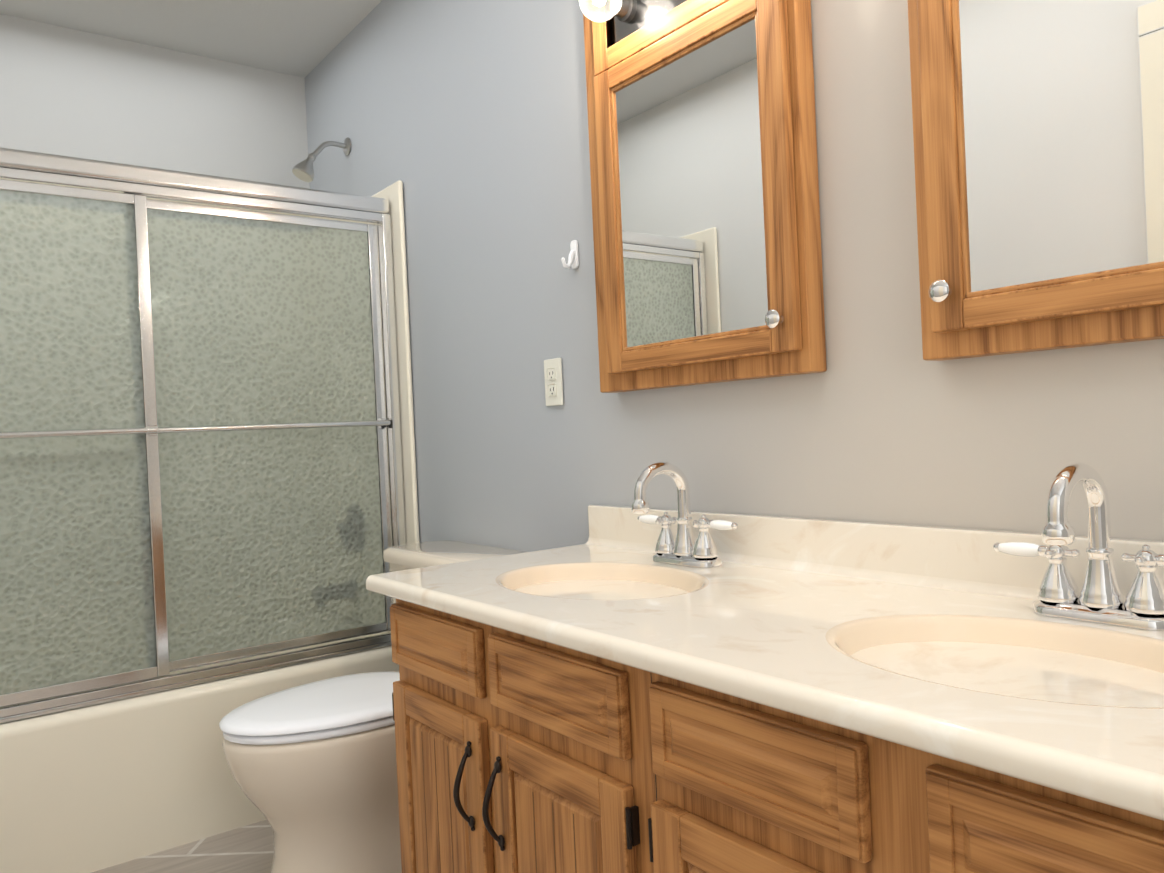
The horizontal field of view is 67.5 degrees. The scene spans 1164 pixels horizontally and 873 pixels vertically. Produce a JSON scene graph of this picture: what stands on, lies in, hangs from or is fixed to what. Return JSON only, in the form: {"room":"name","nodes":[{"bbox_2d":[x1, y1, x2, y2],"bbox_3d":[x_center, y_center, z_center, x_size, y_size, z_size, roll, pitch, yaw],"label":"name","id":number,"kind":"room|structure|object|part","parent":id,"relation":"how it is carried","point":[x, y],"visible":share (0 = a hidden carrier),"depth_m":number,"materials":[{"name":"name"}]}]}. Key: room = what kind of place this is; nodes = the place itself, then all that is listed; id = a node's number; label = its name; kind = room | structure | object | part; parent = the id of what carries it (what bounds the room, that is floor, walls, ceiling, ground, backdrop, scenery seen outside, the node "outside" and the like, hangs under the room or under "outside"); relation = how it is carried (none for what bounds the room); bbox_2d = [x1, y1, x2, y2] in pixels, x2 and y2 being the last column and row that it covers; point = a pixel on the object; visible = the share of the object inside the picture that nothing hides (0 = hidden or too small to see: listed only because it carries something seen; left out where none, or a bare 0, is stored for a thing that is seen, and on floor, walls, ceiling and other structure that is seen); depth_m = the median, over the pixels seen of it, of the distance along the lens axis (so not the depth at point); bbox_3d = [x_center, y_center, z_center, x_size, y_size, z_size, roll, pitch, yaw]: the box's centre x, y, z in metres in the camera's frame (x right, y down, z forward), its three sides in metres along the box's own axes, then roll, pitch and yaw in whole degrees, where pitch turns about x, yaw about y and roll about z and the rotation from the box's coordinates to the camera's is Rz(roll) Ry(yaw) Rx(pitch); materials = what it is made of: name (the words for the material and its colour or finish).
{"room":"bathroom","nodes":[
{"label":"bathroom","id":0,"kind":"room"},
{"bbox_2d":[0,14,309,188],"bbox_3d":[-1.653,-0.120,2.952,1.760,2.460,0.120,-3,0,-37],"label":"wall","id":1,"kind":"structure","parent":0,"point":[64,91],"depth_m":3.01,"materials":[{"name":"paint"}]},
{"bbox_2d":[92,820,273,872],"bbox_3d":[-0.207,1.118,1.133,1.760,0.120,4.710,-3,0,-37],"label":"floor","id":2,"kind":"structure","parent":0,"point":[248,848],"depth_m":2.25,"materials":[{"name":"tile"}]},
{"bbox_2d":[0,180,419,872],"bbox_3d":[-1.359,0.170,2.584,1.514,1.860,0.802,-3,0,-37],"label":"bathtub","id":3,"kind":"object","parent":2,"relation":"on","point":[96,788],"visible":0.08,"depth_m":2.27,"materials":[{"name":"beige ceramic"}]},
{"bbox_2d":[0,147,405,722],"bbox_3d":[-1.169,-0.021,2.322,1.477,1.403,0.102,-3,0,-37],"label":"shower door","id":4,"kind":"structure","parent":3,"relation":"on","point":[200,449],"depth_m":2.41,"materials":[{"name":"green glass"}]},
{"bbox_3d":[-1.422,0.013,2.102,0.742,1.289,0.060,-3,0,-37],"label":"panel","id":5,"kind":"part","parent":4,"relation":"part of","materials":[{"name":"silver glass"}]},
{"bbox_3d":[-0.898,-0.014,2.538,0.722,1.289,0.060,-3,0,-37],"label":"panel","id":6,"kind":"part","parent":4,"relation":"part of","materials":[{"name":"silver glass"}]},
{"bbox_2d":[219,540,525,872],"bbox_3d":[-0.517,0.688,2.165,0.722,0.752,0.518,-3,0,-37],"label":"toilet","id":7,"kind":"object","parent":2,"relation":"on","point":[313,767],"visible":0.38,"depth_m":1.98,"materials":[{"name":"beige ceramic"}]},
{"bbox_3d":[-0.593,0.647,2.109,0.537,0.044,0.376,-3,0,-37],"label":"seat","id":8,"kind":"part","parent":7,"relation":"part of","materials":[{"name":"white plastic"}]},
{"bbox_3d":[-0.330,0.482,2.313,0.228,0.359,0.518,-3,0,-37],"label":"tank","id":9,"kind":"part","parent":7,"relation":"part of","materials":[{"name":"beige"}]},
{"bbox_2d":[366,462,1163,872],"bbox_3d":[0.291,0.538,1.218,0.571,0.990,1.562,-3,0,-37],"label":"bathroom vanity","id":10,"kind":"object","parent":2,"relation":"on","point":[640,686],"visible":1,"depth_m":1.08,"materials":[{"name":"brown wood"}]},
{"bbox_2d":[631,462,737,567],"bbox_3d":[0.155,0.144,1.617,0.155,0.194,0.266,-3,0,-37],"label":"faucet","id":11,"kind":"object","parent":10,"relation":"on","point":[682,550],"depth_m":1.62,"materials":[{"name":"silver metal"}]},
{"bbox_2d":[993,462,1163,629],"bbox_3d":[0.595,0.127,1.037,0.155,0.194,0.266,-3,0,-37],"label":"faucet","id":12,"kind":"object","parent":10,"relation":"on","point":[1100,604],"depth_m":1.05,"materials":[{"name":"silver metal"}]},
{"bbox_2d":[0,0,381,77],"bbox_3d":[-0.325,-1.460,1.115,1.760,0.120,4.710,-3,0,-37],"label":"ceiling","id":13,"kind":"structure","parent":0,"point":[302,38],"depth_m":2.89,"materials":[{"name":"paint"}]},
{"bbox_2d":[305,0,1163,551],"bbox_3d":[0.386,-0.204,1.620,0.120,2.460,4.710,-3,0,-37],"label":"wall","id":14,"kind":"structure","parent":0,"point":[465,122],"depth_m":1.93,"materials":[{"name":"paint"}]},
{"bbox_2d":[292,137,350,181],"bbox_3d":[-0.896,-0.956,2.990,0.198,0.172,0.074,-3,0,-37],"label":"shower head","id":15,"kind":"object","parent":14,"relation":"attached to","point":[303,170],"visible":1,"depth_m":2.96},
{"bbox_2d":[544,358,563,405],"bbox_3d":[-0.070,-0.132,2.115,0.009,0.114,0.070,-3,0,-37],"label":"electrical outlet plate","id":16,"kind":"object","parent":14,"relation":"attached to","point":[553,382],"visible":1,"depth_m":2.11,"materials":[{"name":"beige plastic"}]},
{"bbox_2d":[561,240,578,268],"bbox_3d":[-0.031,-0.422,2.019,0.042,0.068,0.024,-3,0,-37],"label":"hook","id":17,"kind":"object","parent":14,"relation":"attached to","point":[573,260],"visible":1,"depth_m":2.02,"materials":[{"name":"white plastic"}]},
{"bbox_2d":[579,0,826,392],"bbox_3d":[0.159,-0.534,1.653,0.168,0.870,0.568,-3,0,-37],"label":"upper cabinet","id":18,"kind":"object","parent":14,"relation":"attached to","point":[704,188],"visible":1,"depth_m":1.61,"materials":[{"name":"brown wood"}]},
{"bbox_2d":[907,0,1163,360],"bbox_3d":[0.624,-0.552,1.041,0.168,0.870,0.565,-3,0,-37],"label":"upper cabinet","id":19,"kind":"object","parent":14,"relation":"attached to","point":[1038,133],"visible":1,"depth_m":1.14,"materials":[{"name":"brown wood"}]}
]}

